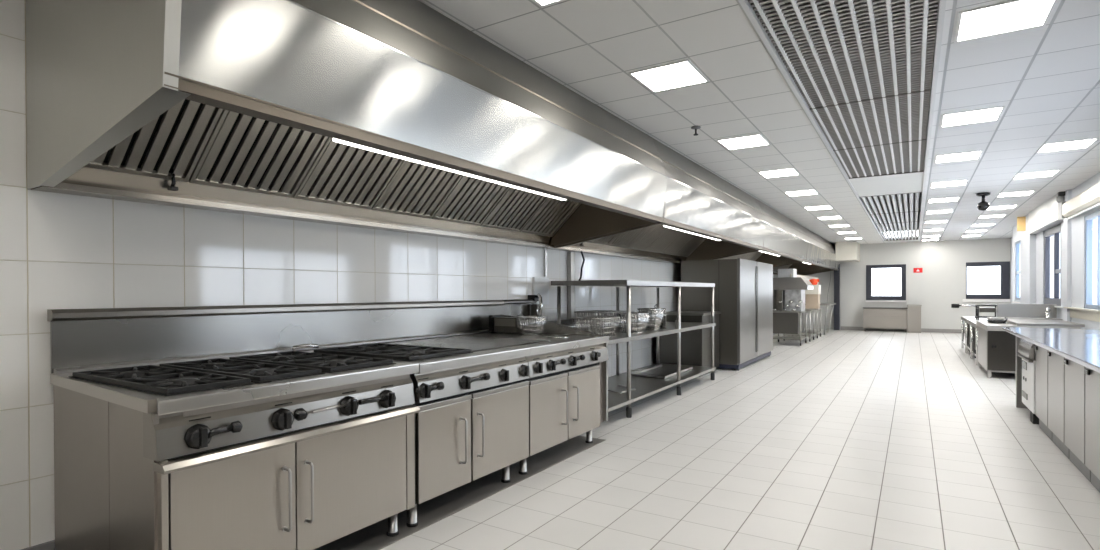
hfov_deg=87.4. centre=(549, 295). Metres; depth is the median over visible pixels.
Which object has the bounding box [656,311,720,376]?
base cabinet
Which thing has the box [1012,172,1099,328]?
wall
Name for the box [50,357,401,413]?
countertop
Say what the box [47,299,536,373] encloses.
backsplash
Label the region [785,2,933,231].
ceiling
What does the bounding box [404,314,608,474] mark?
range
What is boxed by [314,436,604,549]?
trim
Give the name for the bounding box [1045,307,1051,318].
mixer tap
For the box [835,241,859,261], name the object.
box
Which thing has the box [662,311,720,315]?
countertop
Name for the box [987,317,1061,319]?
countertop
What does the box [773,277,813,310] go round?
machine
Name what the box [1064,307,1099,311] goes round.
trim
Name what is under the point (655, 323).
wire basket
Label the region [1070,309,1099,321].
trim
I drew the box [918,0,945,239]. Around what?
trim
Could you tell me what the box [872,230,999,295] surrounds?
window
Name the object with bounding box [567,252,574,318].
duct
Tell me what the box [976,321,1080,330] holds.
countertop
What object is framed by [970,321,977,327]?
countertop
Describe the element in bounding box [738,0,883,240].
trim
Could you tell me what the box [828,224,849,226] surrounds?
recessed light
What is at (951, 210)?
recessed light
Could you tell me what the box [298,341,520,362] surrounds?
countertop
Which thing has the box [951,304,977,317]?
pot filler
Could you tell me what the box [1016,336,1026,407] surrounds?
end panel
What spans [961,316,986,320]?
countertop
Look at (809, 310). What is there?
trolley
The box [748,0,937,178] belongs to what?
ceiling vent
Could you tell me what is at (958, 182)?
recessed light
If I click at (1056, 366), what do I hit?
base cabinet
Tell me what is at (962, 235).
recessed light
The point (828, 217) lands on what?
recessed light
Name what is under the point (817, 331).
trolley
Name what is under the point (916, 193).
ceiling vent
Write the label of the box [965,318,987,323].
countertop
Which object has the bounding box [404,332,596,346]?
countertop
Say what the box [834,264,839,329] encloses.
trim
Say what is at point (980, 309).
wire stand
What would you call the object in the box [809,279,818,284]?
plastic jug
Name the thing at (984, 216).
diffuser
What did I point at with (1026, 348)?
drawer cabinet
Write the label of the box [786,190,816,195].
diffuser
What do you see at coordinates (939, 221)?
diffuser
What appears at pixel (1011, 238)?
wall
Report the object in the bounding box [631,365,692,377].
baking tray
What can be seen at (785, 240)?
extraction hood
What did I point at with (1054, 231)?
window
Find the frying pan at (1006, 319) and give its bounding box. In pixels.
[987,317,1007,322]
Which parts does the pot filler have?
arm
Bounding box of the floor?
[380,329,1099,549]
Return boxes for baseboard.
[21,333,776,549]
[841,326,964,332]
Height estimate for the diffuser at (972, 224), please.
0.004 m
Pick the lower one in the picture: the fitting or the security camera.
the fitting
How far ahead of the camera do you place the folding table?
17.89 m
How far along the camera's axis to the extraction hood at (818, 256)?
15.93 m
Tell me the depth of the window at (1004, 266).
17.43 m
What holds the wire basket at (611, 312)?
on the shelving rack
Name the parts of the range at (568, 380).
leg, control knob, door, control knob, drain dish, lever, handle, control panel, control knob, handle, lever, door, leg, control knob, panel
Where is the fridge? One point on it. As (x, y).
(743, 289)
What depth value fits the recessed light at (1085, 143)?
6.25 m
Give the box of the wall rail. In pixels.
[544,249,546,276]
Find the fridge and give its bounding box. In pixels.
[681,258,772,370]
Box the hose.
[608,384,635,393]
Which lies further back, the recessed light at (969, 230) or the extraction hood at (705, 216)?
the recessed light at (969, 230)
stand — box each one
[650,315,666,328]
[976,305,996,320]
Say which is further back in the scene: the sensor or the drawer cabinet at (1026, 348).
the sensor
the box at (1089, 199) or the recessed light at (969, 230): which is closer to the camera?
the box at (1089, 199)
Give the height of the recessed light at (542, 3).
0.007 m
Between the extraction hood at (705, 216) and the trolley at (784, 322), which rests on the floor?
the trolley at (784, 322)
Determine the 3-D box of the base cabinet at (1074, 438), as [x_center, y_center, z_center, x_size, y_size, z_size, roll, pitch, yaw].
[4.265,0.850,3.985,0.995,0.862,0.620,0,0,32]
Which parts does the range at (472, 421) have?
burner, leg, burner, control knob, lever, door, handle, control knob, control panel, lever, handle, door, control knob, leg, control knob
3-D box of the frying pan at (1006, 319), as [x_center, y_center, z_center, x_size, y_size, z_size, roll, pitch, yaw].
[7.342,0.395,9.342,0.546,0.080,0.258,0,0,-21]
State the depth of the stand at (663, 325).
7.22 m
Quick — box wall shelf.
[790,274,817,284]
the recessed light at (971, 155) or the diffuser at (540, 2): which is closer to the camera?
the diffuser at (540, 2)
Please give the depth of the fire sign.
18.52 m
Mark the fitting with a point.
(301, 345)
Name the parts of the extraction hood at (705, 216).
panel, panel, panel, panel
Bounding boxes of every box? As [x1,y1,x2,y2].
[489,315,523,332]
[805,285,820,308]
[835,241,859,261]
[1028,193,1062,233]
[1062,182,1099,218]
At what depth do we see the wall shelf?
17.38 m
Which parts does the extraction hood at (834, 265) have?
panel, panel, panel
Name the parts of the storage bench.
panel, panel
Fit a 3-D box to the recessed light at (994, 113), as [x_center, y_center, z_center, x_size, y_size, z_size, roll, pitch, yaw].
[3.821,-1.621,5.232,0.446,0.007,0.466,0,0,32]
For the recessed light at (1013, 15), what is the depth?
3.33 m
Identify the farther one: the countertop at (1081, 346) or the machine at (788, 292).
the machine at (788, 292)
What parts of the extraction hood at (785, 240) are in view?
panel, panel, panel, panel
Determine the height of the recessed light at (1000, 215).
0.007 m
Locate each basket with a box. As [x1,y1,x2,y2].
[517,305,546,334]
[571,316,619,336]
[574,310,625,333]
[603,310,634,329]
[617,308,650,333]
[637,304,665,330]
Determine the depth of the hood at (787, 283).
14.06 m
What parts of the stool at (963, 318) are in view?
leg, leg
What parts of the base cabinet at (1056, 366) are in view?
door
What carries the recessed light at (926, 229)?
in the ceiling at (590, 48)
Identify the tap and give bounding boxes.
[528,293,542,319]
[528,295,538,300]
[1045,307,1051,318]
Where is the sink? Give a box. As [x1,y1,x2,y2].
[987,304,1061,319]
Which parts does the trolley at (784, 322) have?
leg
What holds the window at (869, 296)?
in the wall at (941, 284)
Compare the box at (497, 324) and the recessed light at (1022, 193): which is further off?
the recessed light at (1022, 193)
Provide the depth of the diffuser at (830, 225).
13.80 m
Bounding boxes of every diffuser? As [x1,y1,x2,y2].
[537,0,556,4]
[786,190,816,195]
[830,225,848,226]
[925,220,946,222]
[972,224,992,225]
[979,215,1003,217]
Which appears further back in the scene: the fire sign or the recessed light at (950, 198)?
the fire sign
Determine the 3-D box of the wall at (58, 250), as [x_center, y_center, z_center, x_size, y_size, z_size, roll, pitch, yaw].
[1.884,-0.249,9.923,0.200,3.000,25.600,0,0,32]
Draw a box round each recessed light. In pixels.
[532,0,563,7]
[628,59,709,92]
[716,134,770,149]
[758,168,799,177]
[784,189,818,196]
[804,205,832,209]
[817,216,841,219]
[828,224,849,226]
[837,231,856,233]
[922,235,940,236]
[923,229,943,230]
[924,220,947,223]
[926,209,953,213]
[928,197,959,202]
[930,180,967,187]
[934,150,982,162]
[940,106,1004,127]
[954,0,1057,42]
[961,235,980,236]
[966,230,986,231]
[970,223,995,226]
[978,214,1006,217]
[987,205,1017,209]
[997,190,1034,196]
[1012,170,1059,179]
[1036,138,1098,152]
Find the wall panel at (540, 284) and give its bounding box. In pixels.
[533,277,548,303]
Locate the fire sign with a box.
[913,268,922,272]
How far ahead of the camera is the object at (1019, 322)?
8.53 m
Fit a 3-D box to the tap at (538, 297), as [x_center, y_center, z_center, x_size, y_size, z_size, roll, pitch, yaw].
[-0.150,0.137,6.292,0.115,0.327,0.276,0,0,-27]
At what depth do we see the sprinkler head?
5.51 m
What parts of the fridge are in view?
door, handle, handle, door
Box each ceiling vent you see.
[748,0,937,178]
[861,192,920,240]
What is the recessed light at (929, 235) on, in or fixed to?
in the ceiling at (590, 48)
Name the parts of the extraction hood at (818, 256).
panel, panel, panel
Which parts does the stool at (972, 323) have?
leg, leg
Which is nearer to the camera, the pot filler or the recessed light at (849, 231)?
the pot filler
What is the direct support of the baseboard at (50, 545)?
attached to the wall at (58, 250)
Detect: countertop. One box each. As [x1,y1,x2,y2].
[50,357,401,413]
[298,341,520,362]
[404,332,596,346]
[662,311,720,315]
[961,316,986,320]
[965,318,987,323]
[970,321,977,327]
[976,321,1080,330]
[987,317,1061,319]
[1002,327,1099,372]
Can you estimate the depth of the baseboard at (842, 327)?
18.76 m
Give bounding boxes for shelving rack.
[549,280,715,417]
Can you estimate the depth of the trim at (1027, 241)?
11.93 m
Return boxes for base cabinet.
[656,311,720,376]
[976,321,1080,377]
[1035,345,1051,440]
[1047,350,1068,458]
[1064,358,1090,481]
[1085,367,1099,491]
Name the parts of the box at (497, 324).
plate, plate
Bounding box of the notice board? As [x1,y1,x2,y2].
[1017,217,1025,230]
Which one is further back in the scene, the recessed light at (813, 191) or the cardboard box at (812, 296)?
the cardboard box at (812, 296)
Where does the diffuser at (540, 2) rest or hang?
attached to the recessed light at (542, 3)
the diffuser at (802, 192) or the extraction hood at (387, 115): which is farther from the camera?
the diffuser at (802, 192)
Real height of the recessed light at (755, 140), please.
0.007 m
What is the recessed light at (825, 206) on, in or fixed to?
in the ceiling at (590, 48)
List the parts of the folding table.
leg, leg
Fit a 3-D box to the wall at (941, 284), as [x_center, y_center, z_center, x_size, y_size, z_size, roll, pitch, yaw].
[11.450,-0.336,18.904,6.400,3.000,0.200,0,0,32]
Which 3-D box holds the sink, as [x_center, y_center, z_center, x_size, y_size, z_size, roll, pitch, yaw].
[8.153,0.689,9.920,0.950,1.085,0.570,0,0,32]
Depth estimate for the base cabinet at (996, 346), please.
8.65 m
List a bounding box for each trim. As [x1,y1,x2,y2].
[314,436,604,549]
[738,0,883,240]
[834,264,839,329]
[866,300,905,301]
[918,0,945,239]
[963,299,1009,301]
[1020,214,1035,303]
[1062,190,1071,321]
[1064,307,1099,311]
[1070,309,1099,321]
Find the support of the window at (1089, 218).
in the wall at (1077, 222)
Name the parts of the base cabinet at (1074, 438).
door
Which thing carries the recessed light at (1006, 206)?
in the ceiling at (590, 48)
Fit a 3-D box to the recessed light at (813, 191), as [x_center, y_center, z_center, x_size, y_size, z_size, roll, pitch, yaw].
[4.032,-1.647,9.231,0.446,0.007,0.476,0,0,32]
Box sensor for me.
[1056,191,1064,202]
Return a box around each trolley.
[773,311,806,345]
[783,309,814,341]
[803,308,821,337]
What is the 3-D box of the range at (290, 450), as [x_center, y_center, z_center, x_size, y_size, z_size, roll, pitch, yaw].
[-1.580,0.828,2.934,1.298,0.957,1.285,0,0,32]
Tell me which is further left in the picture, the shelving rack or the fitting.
the fitting
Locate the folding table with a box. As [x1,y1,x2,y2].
[803,303,835,334]
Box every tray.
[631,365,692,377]
[773,311,806,312]
[773,336,806,339]
[783,333,814,335]
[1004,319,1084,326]
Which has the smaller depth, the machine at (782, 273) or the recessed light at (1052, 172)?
the recessed light at (1052, 172)
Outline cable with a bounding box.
[579,252,584,279]
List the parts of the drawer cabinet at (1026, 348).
lever, handle, door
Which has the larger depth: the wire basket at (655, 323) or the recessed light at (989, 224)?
the recessed light at (989, 224)
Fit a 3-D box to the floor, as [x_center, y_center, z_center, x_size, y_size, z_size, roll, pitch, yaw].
[4.596,1.313,8.226,6.600,0.120,25.600,0,0,32]
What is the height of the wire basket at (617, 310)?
0.228 m
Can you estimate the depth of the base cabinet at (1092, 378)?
3.80 m
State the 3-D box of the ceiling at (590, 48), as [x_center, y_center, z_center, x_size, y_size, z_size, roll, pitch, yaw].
[4.586,-1.697,8.207,6.600,0.100,25.600,0,0,32]
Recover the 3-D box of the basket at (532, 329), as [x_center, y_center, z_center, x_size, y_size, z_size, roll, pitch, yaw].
[-0.156,0.223,5.378,0.210,0.266,0.260,0,0,32]
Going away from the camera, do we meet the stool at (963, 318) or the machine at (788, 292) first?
the stool at (963, 318)
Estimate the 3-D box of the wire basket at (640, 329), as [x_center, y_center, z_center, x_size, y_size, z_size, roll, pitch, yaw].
[0.964,0.285,6.628,0.274,0.277,0.353,0,0,32]
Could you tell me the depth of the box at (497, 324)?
5.46 m
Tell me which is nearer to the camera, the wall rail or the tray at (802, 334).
the wall rail
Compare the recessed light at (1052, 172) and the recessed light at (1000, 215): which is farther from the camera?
the recessed light at (1000, 215)
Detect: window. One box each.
[866,264,905,299]
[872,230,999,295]
[966,261,1009,298]
[1016,241,1019,299]
[1044,223,1060,305]
[1085,210,1099,309]
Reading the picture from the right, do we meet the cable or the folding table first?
the folding table
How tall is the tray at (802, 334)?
0.025 m
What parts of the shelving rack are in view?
post, post, post, shelf, post, shelf, post, post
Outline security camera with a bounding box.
[976,192,990,210]
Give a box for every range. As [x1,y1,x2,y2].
[50,351,419,549]
[298,340,529,526]
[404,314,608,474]
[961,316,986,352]
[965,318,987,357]
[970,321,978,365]
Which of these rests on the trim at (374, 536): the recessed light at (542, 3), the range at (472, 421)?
the range at (472, 421)
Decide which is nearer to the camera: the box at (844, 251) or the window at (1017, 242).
the window at (1017, 242)
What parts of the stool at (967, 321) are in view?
leg, leg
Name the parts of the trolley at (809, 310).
leg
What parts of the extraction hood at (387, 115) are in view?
panel, panel, panel, panel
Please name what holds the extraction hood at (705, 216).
attached to the ceiling at (590, 48)
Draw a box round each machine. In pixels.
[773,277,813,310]
[778,269,796,277]
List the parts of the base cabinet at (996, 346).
door, rail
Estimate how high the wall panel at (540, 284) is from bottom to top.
0.310 m
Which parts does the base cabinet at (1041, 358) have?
door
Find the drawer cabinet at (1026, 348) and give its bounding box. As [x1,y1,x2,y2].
[1018,339,1038,424]
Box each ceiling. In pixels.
[419,0,1099,244]
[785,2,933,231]
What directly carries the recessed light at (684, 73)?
in the ceiling at (590, 48)
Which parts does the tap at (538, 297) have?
grey panel, spout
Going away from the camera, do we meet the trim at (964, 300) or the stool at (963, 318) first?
the stool at (963, 318)
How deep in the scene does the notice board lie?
12.15 m
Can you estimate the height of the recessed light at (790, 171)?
0.007 m
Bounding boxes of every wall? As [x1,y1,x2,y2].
[0,0,777,549]
[803,238,1010,329]
[1011,238,1011,303]
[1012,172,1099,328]
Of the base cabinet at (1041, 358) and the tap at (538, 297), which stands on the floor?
the base cabinet at (1041, 358)
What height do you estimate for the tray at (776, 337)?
0.025 m
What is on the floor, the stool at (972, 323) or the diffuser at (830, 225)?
the stool at (972, 323)
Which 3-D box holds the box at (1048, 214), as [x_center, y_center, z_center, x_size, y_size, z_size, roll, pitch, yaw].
[9.039,-1.460,10.496,0.130,0.430,2.820,0,0,32]
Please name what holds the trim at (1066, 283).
attached to the wall at (1077, 222)
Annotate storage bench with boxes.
[863,304,921,332]
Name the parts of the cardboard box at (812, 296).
lid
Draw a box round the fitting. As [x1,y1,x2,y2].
[292,344,318,350]
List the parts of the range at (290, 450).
panel, panel, burner, burner, control knob, burner, lever, door, burner, control panel, control knob, burner, door rail, handle, handle, gas rod, burner, control knob, door, gas rod, control knob, leg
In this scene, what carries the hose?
on the shelving rack
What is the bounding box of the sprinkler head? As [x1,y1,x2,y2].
[691,126,700,135]
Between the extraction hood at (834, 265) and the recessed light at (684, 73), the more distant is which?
the extraction hood at (834, 265)
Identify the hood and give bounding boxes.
[25,0,666,248]
[547,138,765,263]
[707,199,807,265]
[773,225,830,274]
[773,277,813,289]
[797,240,838,275]
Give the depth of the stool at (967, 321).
11.73 m
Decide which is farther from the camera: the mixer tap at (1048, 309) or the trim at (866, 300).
the trim at (866, 300)
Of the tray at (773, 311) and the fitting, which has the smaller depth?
the fitting

